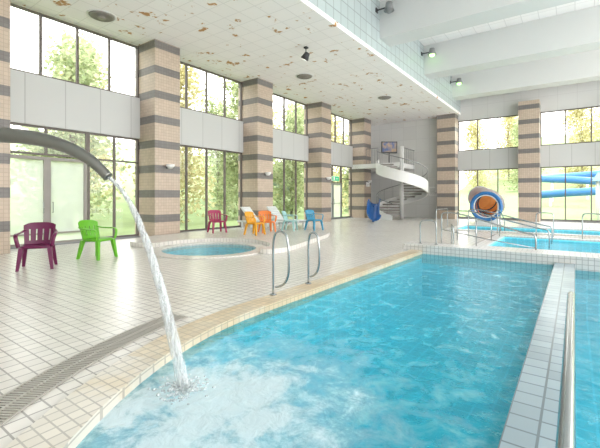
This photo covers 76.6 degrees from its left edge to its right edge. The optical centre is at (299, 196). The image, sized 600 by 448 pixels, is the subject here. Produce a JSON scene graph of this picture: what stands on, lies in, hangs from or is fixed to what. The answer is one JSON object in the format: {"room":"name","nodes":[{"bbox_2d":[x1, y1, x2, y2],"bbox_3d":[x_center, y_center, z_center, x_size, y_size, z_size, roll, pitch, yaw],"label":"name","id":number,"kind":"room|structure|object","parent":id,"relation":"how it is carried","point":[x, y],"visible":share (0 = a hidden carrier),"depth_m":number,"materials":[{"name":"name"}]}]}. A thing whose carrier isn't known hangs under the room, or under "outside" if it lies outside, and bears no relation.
{"room":"indoor swimming pool","nodes":[
{"label":"indoor swimming pool","id":0,"kind":"room"},
{"bbox_2d":[10,0,460,125],"bbox_3d":[-1.360,-5.375,14.069,6.700,0.150,31.200,0,0,36],"label":"ceiling","id":1,"kind":"structure","parent":0,"point":[239,40],"depth_m":13.29,"materials":[{"name":"paint"}]},
{"bbox_2d":[86,9,116,21],"bbox_3d":[-5.790,-5.255,11.103,0.800,0.089,0.800,0,0,36],"label":"ceiling vent","id":2,"kind":"object","parent":1,"relation":"in","point":[96,14],"visible":1,"depth_m":11.00,"materials":[{"name":"metal"}]},
{"bbox_2d":[295,73,313,78],"bbox_3d":[0.196,-5.255,16.646,0.800,0.089,0.800,0,0,36],"label":"ceiling vent","id":3,"kind":"object","parent":1,"relation":"in","point":[301,75],"visible":1,"depth_m":16.52,"materials":[{"name":"metal"}]},
{"bbox_2d":[297,74,311,78],"bbox_3d":[0.196,-5.254,16.646,0.680,0.088,0.680,0,0,36],"label":"diffuser","id":4,"kind":"object","parent":3,"relation":"attached to","point":[301,76],"depth_m":16.53,"materials":[{"name":"metal"}]},
{"bbox_2d":[301,46,309,60],"bbox_3d":[0.194,-5.048,13.438,0.340,0.504,0.295,0,0,36],"label":"spotlight","id":5,"kind":"object","parent":1,"relation":"hanging from","point":[305,56],"visible":1,"depth_m":13.34,"materials":[{"name":"metal"}]},
{"bbox_2d":[377,95,391,99],"bbox_3d":[4.496,-5.255,20.200,0.800,0.089,0.800,0,0,36],"label":"ceiling vent","id":6,"kind":"object","parent":1,"relation":"in","point":[384,97],"visible":1,"depth_m":20.04,"materials":[{"name":"metal"}]},
{"bbox_2d":[378,96,390,99],"bbox_3d":[4.496,-5.254,20.200,0.680,0.088,0.680,0,0,36],"label":"diffuser","id":7,"kind":"object","parent":6,"relation":"attached to","point":[379,97],"depth_m":20.07,"materials":[{"name":"metal"}]},
{"bbox_2d":[273,129,308,160],"bbox_3d":[-0.833,-2.735,19.983,0.220,1.410,4.200,0,0,36],"label":"trim","id":8,"kind":"structure","parent":0,"point":[288,145],"depth_m":20.25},
{"bbox_2d":[273,93,307,135],"bbox_3d":[-0.841,-4.345,19.989,0.100,1.810,4.200,0,0,36],"label":"window","id":9,"kind":"structure","parent":8,"relation":"attached to","point":[284,98],"depth_m":20.80,"materials":[{"name":"brown metal"}]},
{"bbox_2d":[0,217,599,447],"bbox_3d":[5.596,1.400,9.097,23.600,0.001,31.300,0,0,36],"label":"floor","id":10,"kind":"structure","parent":0,"point":[48,316],"depth_m":5.94,"materials":[{"name":"tile"}]},
{"bbox_2d":[0,0,9,253],"bbox_3d":[-7.998,-1.950,9.417,1.200,6.700,1.000,0,0,36],"label":"pillar","id":11,"kind":"structure","parent":10,"relation":"on","point":[4,4],"depth_m":9.38,"materials":[{"name":"tile"}]},
{"bbox_2d":[10,69,139,138],"bbox_3d":[-6.842,-2.735,11.679,0.220,1.410,4.020,0,0,36],"label":"wall panel","id":12,"kind":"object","parent":11,"relation":"attached to","point":[38,100],"depth_m":11.42,"materials":[{"name":"paint"}]},
{"bbox_2d":[10,122,87,157],"bbox_3d":[-7.351,-1.615,10.992,0.100,0.830,2.310,0,0,36],"label":"window","id":13,"kind":"structure","parent":12,"relation":"attached to","point":[45,128],"depth_m":10.98,"materials":[{"name":"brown metal"}]},
{"bbox_2d":[10,3,138,97],"bbox_3d":[-6.850,-4.345,11.685,0.100,1.810,4.020,0,0,36],"label":"window","id":14,"kind":"structure","parent":12,"relation":"attached to","point":[40,15],"depth_m":11.67,"materials":[{"name":"brown metal"}]},
{"bbox_2d":[13,222,57,271],"bbox_3d":[-5.203,0.959,7.542,0.710,0.882,0.669,0,0,-26],"label":"armchair","id":15,"kind":"object","parent":10,"relation":"on","point":[33,243],"visible":1,"depth_m":7.63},
{"bbox_2d":[0,127,111,179],"bbox_3d":[-2.693,0.408,3.137,2.462,1.985,0.300,0,0,3],"label":"spout","id":16,"kind":"object","parent":10,"relation":"on","point":[7,135],"visible":0.98,"depth_m":2.97,"materials":[{"name":"metal"}]},
{"bbox_2d":[10,236,140,248],"bbox_3d":[-6.810,1.375,11.656,0.200,0.050,4.020,0,0,36],"label":"baseboard","id":17,"kind":"structure","parent":10,"relation":"on","point":[129,236],"depth_m":11.53,"materials":[{"name":"tile"}]},
{"bbox_2d":[10,154,47,246],"bbox_3d":[-7.597,0.115,10.497,0.182,2.530,1.100,0,0,36],"label":"door","id":18,"kind":"structure","parent":17,"relation":"on","point":[28,174],"depth_m":10.58,"materials":[{"name":"glass"}]},
{"bbox_2d":[48,157,86,242],"bbox_3d":[-6.952,0.115,11.389,0.182,2.530,1.100,0,0,36],"label":"door","id":19,"kind":"structure","parent":17,"relation":"on","point":[67,178],"depth_m":11.39,"materials":[{"name":"glass"}]},
{"bbox_2d":[87,132,138,237],"bbox_3d":[-6.173,-0.340,12.621,0.100,3.380,1.710,0,0,36],"label":"window","id":20,"kind":"structure","parent":17,"relation":"on","point":[114,160],"depth_m":12.59,"materials":[{"name":"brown metal"}]},
{"bbox_2d":[0,313,186,426],"bbox_3d":[-0.939,1.393,0.868,1.804,0.012,7.294,0,0,-21],"label":"drain grating","id":21,"kind":"object","parent":10,"relation":"on","point":[17,399],"visible":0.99,"depth_m":3.07,"materials":[{"name":"plastic"}]},
{"bbox_2d":[76,220,117,260],"bbox_3d":[-4.675,0.967,8.735,0.656,0.865,0.697,0,0,16],"label":"armchair","id":22,"kind":"object","parent":10,"relation":"on","point":[95,237],"visible":1,"depth_m":8.72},
{"bbox_2d":[135,39,179,236],"bbox_3d":[-5.055,-1.950,13.484,1.200,6.700,1.000,0,0,36],"label":"pillar","id":23,"kind":"structure","parent":10,"relation":"on","point":[159,61],"depth_m":13.06,"materials":[{"name":"tile"}]},
{"bbox_2d":[180,227,238,232],"bbox_3d":[-3.846,1.375,15.751,0.200,0.050,4.090,0,0,36],"label":"baseboard","id":24,"kind":"structure","parent":10,"relation":"on","point":[231,227],"depth_m":15.49,"materials":[{"name":"tile"}]},
{"bbox_2d":[180,144,241,231],"bbox_3d":[-3.887,-0.340,15.780,0.100,3.380,4.090,0,0,36],"label":"window","id":25,"kind":"structure","parent":24,"relation":"on","point":[185,146],"depth_m":15.77,"materials":[{"name":"brown metal"}]},
{"bbox_2d":[130,224,329,253],"bbox_3d":[-1.166,1.335,13.120,5.427,0.129,8.110,0,0,36],"label":"platform","id":26,"kind":"object","parent":10,"relation":"on","point":[298,238],"visible":0.84,"depth_m":11.92,"materials":[{"name":"tile"}]},
{"bbox_2d":[207,210,227,232],"bbox_3d":[-2.994,0.871,13.662,0.643,0.798,0.605,0,0,-34],"label":"armchair","id":27,"kind":"object","parent":26,"relation":"on","point":[214,219],"visible":1,"depth_m":13.71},
{"bbox_2d":[243,211,265,235],"bbox_3d":[-1.550,0.884,12.845,0.586,0.773,0.622,0,0,31],"label":"armchair","id":28,"kind":"object","parent":26,"relation":"on","point":[249,216],"visible":1,"depth_m":12.88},
{"bbox_2d":[237,207,282,229],"bbox_3d":[-1.580,0.835,15.215,1.900,0.870,0.660,0,0,31],"label":"sun lounger","id":29,"kind":"object","parent":26,"relation":"on","point":[244,209],"visible":0.42,"depth_m":15.33,"materials":[{"name":"white plastic"}]},
{"bbox_2d":[258,211,276,232],"bbox_3d":[-1.198,0.884,13.665,0.622,0.773,0.586,0,0,-24],"label":"armchair","id":30,"kind":"object","parent":26,"relation":"on","point":[261,213],"visible":0.88,"depth_m":13.80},
{"bbox_2d":[266,206,305,228],"bbox_3d":[-0.633,0.835,16.012,1.900,0.870,0.660,0,0,38],"label":"sun lounger","id":31,"kind":"object","parent":26,"relation":"on","point":[274,211],"visible":0.68,"depth_m":16.19,"materials":[{"name":"white plastic"}]},
{"bbox_2d":[281,211,297,230],"bbox_3d":[-0.409,0.900,14.415,0.560,0.739,0.595,0,0,16],"label":"armchair","id":32,"kind":"object","parent":26,"relation":"on","point":[284,214],"visible":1,"depth_m":14.41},
{"bbox_2d":[304,210,323,230],"bbox_3d":[0.525,0.884,14.688,0.622,0.773,0.586,0,0,-44],"label":"armchair","id":33,"kind":"object","parent":26,"relation":"on","point":[310,215],"visible":1,"depth_m":14.66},
{"bbox_2d":[238,78,272,226],"bbox_3d":[-2.056,-1.950,17.628,1.200,6.700,1.050,0,0,36],"label":"pillar","id":34,"kind":"structure","parent":10,"relation":"on","point":[257,93],"depth_m":17.22,"materials":[{"name":"tile"}]},
{"bbox_2d":[180,107,242,152],"bbox_3d":[-3.879,-2.735,15.774,0.220,1.410,4.090,0,0,36],"label":"trim","id":35,"kind":"structure","parent":34,"relation":"attached to","point":[198,129],"depth_m":15.80,"materials":[{"name":"paint"}]},
{"bbox_2d":[180,61,241,120],"bbox_3d":[-3.887,-4.345,15.780,0.100,1.810,4.090,0,0,36],"label":"window","id":36,"kind":"structure","parent":35,"relation":"attached to","point":[181,62],"depth_m":15.77,"materials":[{"name":"brown metal"}]},
{"bbox_2d":[304,102,330,221],"bbox_3d":[1.013,-1.950,21.869,1.200,6.700,1.020,0,0,36],"label":"pillar","id":37,"kind":"structure","parent":10,"relation":"on","point":[319,113],"depth_m":21.42,"materials":[{"name":"tile"}]},
{"bbox_2d":[89,258,549,447],"bbox_3d":[3.452,1.975,3.149,8.300,1.150,10.450,0,0,36],"label":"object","id":38,"kind":"object","parent":10,"relation":"in","point":[445,348],"visible":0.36,"depth_m":5.92,"materials":[{"name":"liquid"}]},
{"bbox_2d":[5,356,158,447],"bbox_3d":[4.573,1.465,1.115,12.031,0.170,6.092,0,0,-8],"label":"trim","id":39,"kind":"structure","parent":38,"relation":"attached to","point":[66,424],"depth_m":2.51,"materials":[{"name":"tile"}]},
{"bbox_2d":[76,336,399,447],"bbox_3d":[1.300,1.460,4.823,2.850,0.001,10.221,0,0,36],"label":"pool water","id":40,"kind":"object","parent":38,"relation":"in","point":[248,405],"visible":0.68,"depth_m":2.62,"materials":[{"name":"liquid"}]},
{"bbox_2d":[148,374,213,404],"bbox_3d":[-0.894,1.438,2.899,0.475,0.060,0.453,0,0,11],"label":"splash","id":41,"kind":"object","parent":40,"relation":"on","point":[182,387],"visible":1,"depth_m":2.87,"materials":[{"name":"white liquid"}]},
{"bbox_2d":[107,177,185,389],"bbox_3d":[-1.168,0.654,2.929,0.670,1.623,0.082,0,0,5],"label":"water jet","id":42,"kind":"object","parent":41,"relation":"on","point":[108,178],"visible":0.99,"depth_m":2.92,"materials":[{"name":"white"}]},
{"bbox_2d":[127,250,422,367],"bbox_3d":[0.721,1.465,6.637,0.573,0.170,8.010,0,0,34],"label":"pool edge","id":43,"kind":"structure","parent":38,"relation":"attached to","point":[200,333],"depth_m":4.73,"materials":[{"name":"tile"}]},
{"bbox_2d":[270,230,289,295],"bbox_3d":[-0.280,0.922,5.289,0.345,0.916,0.100,0,0,36],"label":"grab rail","id":44,"kind":"object","parent":43,"relation":"on","point":[278,231],"visible":1,"depth_m":5.29,"materials":[{"name":"silver metal"}]},
{"bbox_2d":[305,231,319,283],"bbox_3d":[0.203,0.962,6.001,0.273,0.836,0.100,0,0,36],"label":"grab rail","id":45,"kind":"object","parent":43,"relation":"on","point":[312,232],"visible":1,"depth_m":6.01,"materials":[{"name":"silver metal"}]},
{"bbox_2d":[403,241,599,275],"bbox_3d":[6.645,1.470,7.646,9.200,0.460,0.620,0,0,36],"label":"trim","id":46,"kind":"structure","parent":38,"relation":"attached to","point":[537,262],"depth_m":8.76,"materials":[{"name":"tile"}]},
{"bbox_2d":[419,220,437,244],"bbox_3d":[3.377,0.920,10.023,0.510,0.640,0.090,0,0,36],"label":"pool handrail","id":47,"kind":"object","parent":46,"relation":"on","point":[421,220],"visible":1,"depth_m":10.03,"materials":[{"name":"silver metal"}]},
{"bbox_2d":[498,263,574,447],"bbox_3d":[2.658,1.975,3.971,0.350,1.150,10.050,0,0,36],"label":"trim","id":48,"kind":"structure","parent":38,"relation":"attached to","point":[531,421],"depth_m":2.93,"materials":[{"name":"tile"}]},
{"bbox_2d":[555,291,575,447],"bbox_3d":[1.477,1.183,2.092,0.066,0.437,4.804,0,0,36],"label":"rail","id":49,"kind":"object","parent":48,"relation":"on","point":[566,422],"visible":1,"depth_m":1.95,"materials":[{"name":"silver metal"}]},
{"bbox_2d":[331,183,332,218],"bbox_3d":[1.754,0.250,23.480,0.152,2.260,1.100,0,0,36],"label":"door","id":50,"kind":"structure","parent":10,"relation":"on","point":[331,183],"depth_m":23.85,"materials":[{"name":"grey plastic"}]},
{"bbox_2d":[333,183,341,217],"bbox_3d":[2.399,0.250,24.371,0.152,2.260,1.100,0,0,36],"label":"door","id":51,"kind":"structure","parent":10,"relation":"on","point":[337,187],"depth_m":24.45,"materials":[{"name":"white glass"}]},
{"bbox_2d":[349,118,370,217],"bbox_3d":[4.114,-1.950,26.154,1.200,6.700,1.000,0,0,36],"label":"pillar","id":52,"kind":"structure","parent":10,"relation":"on","point":[361,127],"depth_m":25.70,"materials":[{"name":"tile"}]},
{"bbox_2d":[331,142,352,166],"bbox_3d":[2.251,-2.735,24.244,0.220,1.410,4.280,0,0,36],"label":"trim","id":53,"kind":"structure","parent":52,"relation":"attached to","point":[341,154],"depth_m":24.67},
{"bbox_2d":[331,165,341,182],"bbox_3d":[2.032,-1.465,23.958,0.100,1.130,2.200,0,0,36],"label":"window","id":54,"kind":"structure","parent":53,"relation":"attached to","point":[331,165],"depth_m":24.55,"materials":[{"name":"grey metal"}]},
{"bbox_2d":[331,113,351,145],"bbox_3d":[2.243,-4.345,24.250,0.100,1.810,4.280,0,0,36],"label":"window","id":55,"kind":"structure","parent":53,"relation":"attached to","point":[343,118],"depth_m":25.07,"materials":[{"name":"brown metal"}]},
{"bbox_2d":[367,199,380,221],"bbox_3d":[4.293,0.747,22.090,0.820,1.306,2.169,0,0,11],"label":"chute","id":56,"kind":"object","parent":10,"relation":"on","point":[373,214],"visible":1,"depth_m":22.09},
{"bbox_2d":[352,146,427,219],"bbox_3d":[6.008,-0.912,25.061,5.050,4.624,4.250,0,0,36],"label":"spiral staircase","id":57,"kind":"structure","parent":10,"relation":"on","point":[395,170],"depth_m":24.00,"materials":[{"name":"metal"}]},
{"bbox_2d":[381,141,396,162],"bbox_3d":[5.854,-2.920,24.963,1.040,1.440,0.380,0,0,-2],"label":"television","id":58,"kind":"object","parent":57,"relation":"on","point":[389,147],"visible":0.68,"depth_m":24.89,"materials":[{"name":"metal"}]},
{"bbox_2d":[437,113,457,218],"bbox_3d":[9.639,-2.050,24.748,1.120,6.900,1.000,0,0,36],"label":"pillar","id":59,"kind":"structure","parent":10,"relation":"on","point":[447,124],"depth_m":24.32,"materials":[{"name":"tile"}]},
{"bbox_2d":[468,186,504,225],"bbox_3d":[9.756,0.385,19.911,1.678,2.030,4.313,0,0,22],"label":"slide","id":60,"kind":"object","parent":10,"relation":"on","point":[479,197],"visible":0.92,"depth_m":18.95,"materials":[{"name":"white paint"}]},
{"bbox_2d":[441,212,536,249],"bbox_3d":[4.988,0.965,10.216,2.346,1.071,0.036,0,0,36],"label":"pool handrail","id":61,"kind":"object","parent":10,"relation":"on","point":[535,247],"visible":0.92,"depth_m":10.23,"materials":[{"name":"silver metal"}]},
{"bbox_2d":[497,209,504,233],"bbox_3d":[8.082,0.991,15.261,0.036,1.020,1.846,0,0,36],"label":"pool handrail","id":62,"kind":"object","parent":10,"relation":"on","point":[498,209],"visible":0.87,"depth_m":15.10,"materials":[{"name":"silver metal"}]},
{"bbox_2d":[457,210,549,247],"bbox_3d":[6.124,0.965,11.615,2.546,1.071,0.036,0,0,36],"label":"pool handrail","id":63,"kind":"object","parent":10,"relation":"on","point":[459,210],"visible":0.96,"depth_m":11.71,"materials":[{"name":"silver metal"}]},
{"bbox_2d":[468,209,552,241],"bbox_3d":[7.062,0.965,12.911,2.546,1.071,0.036,0,0,36],"label":"pool handrail","id":64,"kind":"object","parent":10,"relation":"on","point":[470,209],"visible":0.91,"depth_m":12.92,"materials":[{"name":"silver metal"}]},
{"bbox_2d":[445,224,599,236],"bbox_3d":[10.850,1.375,14.737,9.300,0.049,3.200,0,0,36],"label":"trim","id":65,"kind":"structure","parent":10,"relation":"on","point":[462,225],"depth_m":15.67,"materials":[{"name":"tile"}]},
{"bbox_2d":[458,226,599,232],"bbox_3d":[10.972,1.900,14.649,9.000,1.000,2.600,0,0,36],"label":"basin","id":66,"kind":"object","parent":10,"relation":"in","point":[466,226],"visible":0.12,"depth_m":16.76,"materials":[{"name":"tile"}]},
{"bbox_2d":[462,227,599,234],"bbox_3d":[10.972,1.450,14.649,9.000,0.001,2.600,0,0,36],"label":"pool water","id":67,"kind":"object","parent":66,"relation":"in","point":[473,228],"visible":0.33,"depth_m":15.97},
{"bbox_2d":[518,99,539,221],"bbox_3d":[13.334,-2.050,22.075,1.040,6.900,1.000,0,0,36],"label":"pillar","id":68,"kind":"structure","parent":10,"relation":"on","point":[528,111],"depth_m":21.65,"materials":[{"name":"tile"}]},
{"bbox_2d":[473,234,599,254],"bbox_3d":[8.810,1.375,10.042,7.100,0.049,4.000,0,0,36],"label":"trim","id":69,"kind":"structure","parent":10,"relation":"on","point":[485,243],"depth_m":11.91,"materials":[{"name":"tile"}]},
{"bbox_2d":[489,237,599,245],"bbox_3d":[8.931,1.950,9.954,6.800,1.100,3.400,0,0,36],"label":"basin","id":70,"kind":"object","parent":10,"relation":"in","point":[504,237],"visible":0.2,"depth_m":12.41,"materials":[{"name":"tile"}]},
{"bbox_2d":[492,238,599,252],"bbox_3d":[8.932,1.450,9.954,6.800,0.001,3.400,0,0,36],"label":"pool water","id":71,"kind":"object","parent":70,"relation":"in","point":[555,245],"visible":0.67,"depth_m":11.36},
{"bbox_2d":[535,212,553,236],"bbox_3d":[8.457,0.965,13.136,0.590,0.870,0.090,0,0,36],"label":"pool handrail","id":72,"kind":"object","parent":10,"relation":"on","point":[538,212],"visible":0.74,"depth_m":13.12,"materials":[{"name":"silver metal"}]},
{"bbox_2d":[582,213,599,238],"bbox_3d":[9.569,0.965,12.455,0.590,0.870,0.090,0,0,36],"label":"pool handrail","id":73,"kind":"object","parent":10,"relation":"on","point":[584,213],"visible":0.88,"depth_m":12.59,"materials":[{"name":"silver metal"}]},
{"bbox_3d":[-0.801,1.375,19.959,0.200,0.050,4.200,0,0,36],"label":"baseboard","id":74,"kind":"structure","parent":10,"relation":"on","visible":0},
{"bbox_2d":[273,157,307,222],"bbox_3d":[-0.841,-0.340,19.989,0.100,3.380,4.200,0,0,36],"label":"window","id":75,"kind":"structure","parent":74,"relation":"on","point":[284,159],"depth_m":20.80,"materials":[{"name":"brown metal"}]},
{"bbox_3d":[2.283,1.375,24.220,0.200,0.050,4.280,0,0,36],"label":"baseboard","id":76,"kind":"structure","parent":10,"relation":"on","visible":0},
{"bbox_2d":[341,166,351,217],"bbox_3d":[3.087,-0.340,25.416,0.100,3.380,1.400,0,0,36],"label":"window","id":77,"kind":"structure","parent":76,"relation":"on","point":[350,179],"depth_m":25.92,"materials":[{"name":"brown metal"}]},
{"bbox_3d":[-2.393,1.750,10.101,2.500,0.700,2.500,0,0,36],"label":"basin","id":78,"kind":"object","parent":10,"relation":"in","visible":0},
{"bbox_2d":[147,242,266,258],"bbox_3d":[-2.393,1.435,10.101,3.100,0.130,3.100,0,0,36],"label":"trim","id":79,"kind":"structure","parent":78,"relation":"attached to","point":[157,251],"depth_m":9.55,"materials":[{"name":"tile"}]},
{"bbox_2d":[162,245,254,255],"bbox_3d":[-2.393,1.420,10.101,2.496,0.001,2.496,0,0,36],"label":"pool water","id":80,"kind":"object","parent":78,"relation":"in","point":[198,250],"visible":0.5,"depth_m":10.09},
{"bbox_2d":[308,0,460,112],"bbox_3d":[1.293,-6.425,12.149,0.150,1.950,31.200,0,0,36],"label":"wall","id":81,"kind":"structure","parent":0,"point":[360,17],"depth_m":14.32,"materials":[{"name":"tile"}]},
{"bbox_2d":[376,1,393,13],"bbox_3d":[3.129,-6.910,13.968,0.689,0.420,0.374,0,0,36],"label":"spotlight","id":82,"kind":"object","parent":81,"relation":"attached to","point":[388,8],"visible":1,"depth_m":13.79,"materials":[{"name":"metal"}]},
{"bbox_2d":[421,48,435,56],"bbox_3d":[6.148,-6.860,18.140,0.689,0.420,0.374,0,0,36],"label":"spotlight","id":83,"kind":"object","parent":81,"relation":"attached to","point":[431,53],"visible":1,"depth_m":17.96,"materials":[{"name":"metal"}]},
{"bbox_2d":[450,78,461,84],"bbox_3d":[9.197,-6.760,22.353,0.689,0.420,0.374,0,0,36],"label":"spotlight","id":84,"kind":"object","parent":81,"relation":"attached to","point":[459,80],"visible":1,"depth_m":22.17,"materials":[{"name":"metal"}]},
{"bbox_2d":[371,80,599,217],"bbox_3d":[14.654,-3.000,21.613,23.600,8.800,0.200,0,0,36],"label":"wall","id":85,"kind":"structure","parent":0,"point":[420,136],"depth_m":25.71,"materials":[{"name":"paint"}]},
{"bbox_2d":[429,187,436,195],"bbox_3d":[8.982,-0.400,25.579,0.600,0.600,0.024,0,0,36],"label":"notice board","id":86,"kind":"object","parent":85,"relation":"attached to","point":[432,190],"visible":0.94,"depth_m":25.59,"materials":[{"name":"white paint"}]},
{"bbox_2d":[458,115,517,150],"bbox_3d":[11.678,-3.925,23.643,3.480,1.950,0.100,0,0,36],"label":"window","id":87,"kind":"structure","parent":85,"relation":"in","point":[511,115],"depth_m":23.52,"materials":[{"name":"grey metal"}]},
{"bbox_2d":[458,168,517,218],"bbox_3d":[11.678,-0.205,23.643,3.480,3.050,0.100,0,0,36],"label":"window","id":88,"kind":"structure","parent":85,"relation":"in","point":[504,168],"depth_m":23.75,"materials":[{"name":"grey metal"}]},
{"bbox_2d":[458,147,517,169],"bbox_3d":[11.678,-2.340,23.643,3.480,1.220,0.200,0,0,36],"label":"trim","id":89,"kind":"structure","parent":85,"relation":"attached to","point":[502,158],"depth_m":23.53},
{"bbox_2d":[540,106,599,145],"bbox_3d":[15.356,-3.925,20.981,3.520,1.950,0.100,0,0,36],"label":"window","id":90,"kind":"structure","parent":85,"relation":"in","point":[565,110],"depth_m":21.28,"materials":[{"name":"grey metal"}]},
{"bbox_2d":[540,220,599,222],"bbox_3d":[15.351,1.360,20.973,3.520,0.080,0.220,0,0,36],"label":"baseboard","id":91,"kind":"structure","parent":85,"relation":"attached to","point":[540,220],"depth_m":21.09,"materials":[{"name":"tile"}]},
{"bbox_2d":[540,165,599,221],"bbox_3d":[15.356,-0.205,20.981,3.520,3.050,0.100,0,0,36],"label":"window","id":92,"kind":"structure","parent":85,"relation":"in","point":[581,165],"depth_m":21.28,"materials":[{"name":"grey metal"}]},
{"bbox_2d":[540,142,599,166],"bbox_3d":[15.356,-2.340,20.981,3.520,1.220,0.200,0,0,36],"label":"trim","id":93,"kind":"structure","parent":85,"relation":"attached to","point":[578,154],"depth_m":21.10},
{"bbox_2d":[378,0,599,45],"bbox_3d":[8.240,-7.475,7.122,17.000,0.150,31.200,0,0,36],"label":"ceiling","id":94,"kind":"structure","parent":0,"point":[581,4],"depth_m":15.93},
{"bbox_2d":[380,0,578,46],"bbox_3d":[10.189,-6.700,9.815,17.000,1.400,0.950,0,0,36],"label":"ceiling beam","id":95,"kind":"structure","parent":94,"relation":"attached to","point":[411,20],"depth_m":13.22,"materials":[{"name":"paint"}]},
{"bbox_2d":[424,5,599,78],"bbox_3d":[13.238,-6.700,14.028,17.000,1.400,0.950,0,0,36],"label":"ceiling beam","id":96,"kind":"structure","parent":94,"relation":"attached to","point":[578,31],"depth_m":16.34,"materials":[{"name":"paint"}]},
{"bbox_2d":[452,49,599,100],"bbox_3d":[16.316,-6.700,18.281,17.000,1.400,0.950,0,0,36],"label":"ceiling beam","id":97,"kind":"structure","parent":94,"relation":"attached to","point":[581,67],"depth_m":20.56,"materials":[{"name":"paint"}]},
{"bbox_2d":[575,270,599,447],"bbox_3d":[4.742,1.520,2.203,5.100,0.001,10.430,0,0,36],"label":"pool water","id":98,"kind":"object","parent":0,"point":[587,283],"visible":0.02,"depth_m":3.62,"materials":[{"name":"liquid"}]},
{"label":"outside","id":99,"kind":"structure","parent":0,"visible":0},
{"bbox_2d":[10,143,348,236],"bbox_3d":[-12.959,-3.980,52.582,57.350,11.000,150.000,0,0,36],"label":"lawn","id":100,"kind":"structure","parent":99,"point":[125,218],"depth_m":26.62,"materials":[{"name":"plant"}]},
{"bbox_2d":[10,29,127,216],"bbox_3d":[-10.687,-2.911,17.042,4.998,9.441,4.332,0,0,25],"label":"tree","id":101,"kind":"object","parent":100,"relation":"on","point":[88,70],"visible":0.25,"depth_m":16.77,"materials":[{"name":"green plant"}]},
{"bbox_2d":[35,32,126,205],"bbox_3d":[-13.112,-4.480,22.751,5.058,10.826,4.103,0,0,-28],"label":"tree","id":102,"kind":"object","parent":100,"relation":"on","point":[92,41],"visible":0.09,"depth_m":23.11,"materials":[{"name":"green plant"}]},
{"bbox_2d":[127,64,217,223],"bbox_3d":[-7.042,-3.449,21.308,4.909,10.508,3.982,0,0,4],"label":"tree","id":103,"kind":"object","parent":100,"relation":"on","point":[191,88],"visible":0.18,"depth_m":21.34,"materials":[{"name":"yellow plant"}]},
{"bbox_2d":[196,92,237,203],"bbox_3d":[-6.548,-3.832,31.375,4.372,9.529,5.045,0,0,0],"label":"tree","id":104,"kind":"object","parent":100,"relation":"on","point":[212,109],"visible":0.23,"depth_m":31.10,"materials":[{"name":"green plant"}]},
{"bbox_2d":[202,76,275,218],"bbox_3d":[-4.258,-3.583,26.295,4.794,10.781,4.531,0,0,39],"label":"tree","id":105,"kind":"object","parent":100,"relation":"on","point":[233,165],"visible":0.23,"depth_m":25.45,"materials":[{"name":"green plant"}]},
{"bbox_2d":[273,98,282,200],"bbox_3d":[-3.621,-4.580,36.013,5.157,11.038,4.183,0,0,-34],"label":"tree","id":106,"kind":"object","parent":100,"relation":"on","point":[275,113],"visible":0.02,"depth_m":36.05,"materials":[{"name":"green plant"}]},
{"bbox_2d":[273,101,303,215],"bbox_3d":[-0.976,-2.956,30.128,4.376,9.536,5.049,0,0,-37],"label":"tree","id":107,"kind":"object","parent":100,"relation":"on","point":[290,117],"visible":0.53,"depth_m":29.30,"materials":[{"name":"green plant"}]},
{"bbox_2d":[277,103,303,198],"bbox_3d":[-0.876,-4.653,40.243,4.972,11.181,4.699,0,0,-36],"label":"tree","id":108,"kind":"object","parent":100,"relation":"on","point":[289,103],"visible":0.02,"depth_m":40.04,"materials":[{"name":"green plant"}]},
{"bbox_2d":[299,115,348,212],"bbox_3d":[2.268,-3.508,34.728,4.967,10.632,4.029,0,0,-12],"label":"tree","id":109,"kind":"object","parent":100,"relation":"on","point":[338,136],"visible":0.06,"depth_m":34.33,"materials":[{"name":"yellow plant"}]},
{"bbox_2d":[333,129,348,209],"bbox_3d":[5.448,-2.888,39.486,4.310,9.392,4.972,0,0,33],"label":"tree","id":110,"kind":"object","parent":100,"relation":"on","point":[346,187],"visible":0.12,"depth_m":38.62,"materials":[{"name":"green plant"}]},
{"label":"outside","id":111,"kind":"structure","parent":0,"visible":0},
{"bbox_2d":[459,134,599,219],"bbox_3d":[71.300,-6.605,32.556,102.650,16.250,83.650,0,0,36],"label":"slope","id":112,"kind":"structure","parent":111,"point":[576,206],"depth_m":35.93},
{"bbox_2d":[460,120,495,188],"bbox_3d":[22.786,-5.424,48.950,3.721,9.820,4.588,0,0,-6],"label":"tree","id":113,"kind":"object","parent":112,"relation":"on","point":[471,131],"visible":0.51,"depth_m":48.50,"materials":[{"name":"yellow plant"}]},
{"bbox_2d":[490,116,517,180],"bbox_3d":[29.128,-7.400,53.068,5.108,10.933,4.143,0,0,-5],"label":"tree","id":114,"kind":"object","parent":112,"relation":"on","point":[505,142],"visible":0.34,"depth_m":52.74,"materials":[{"name":"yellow plant"}]},
{"bbox_2d":[503,117,550,189],"bbox_3d":[26.577,-5.437,44.549,4.224,10.050,4.469,0,0,-24],"label":"tree","id":115,"kind":"object","parent":112,"relation":"on","point":[515,131],"visible":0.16,"depth_m":44.98,"materials":[{"name":"green plant"}]},
{"bbox_2d":[542,170,599,205],"bbox_3d":[24.821,-0.507,31.961,9.311,4.215,6.551,0,0,36],"label":"slide","id":116,"kind":"object","parent":112,"relation":"on","point":[576,177],"visible":0.81,"depth_m":32.57,"materials":[{"name":"blue plastic"}]},
{"bbox_2d":[557,107,599,187],"bbox_3d":[32.211,-6.166,43.368,4.236,11.179,5.222,0,0,-7],"label":"tree","id":117,"kind":"object","parent":112,"relation":"on","point":[578,114],"visible":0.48,"depth_m":42.78,"materials":[{"name":"yellow plant"}]},
{"bbox_2d":[592,172,599,219],"bbox_3d":[21.141,-0.050,23.584,4.800,3.100,2.600,0,0,36],"label":"shelter","id":118,"kind":"object","parent":112,"relation":"on","point":[596,179],"visible":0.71,"depth_m":23.97,"materials":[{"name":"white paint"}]},
{"bbox_2d":[592,109,599,169],"bbox_3d":[38.421,-7.839,47.854,4.758,11.320,5.034,0,0,-39],"label":"tree","id":119,"kind":"object","parent":112,"relation":"on","point":[597,120],"visible":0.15,"depth_m":47.67,"materials":[{"name":"green plant"}]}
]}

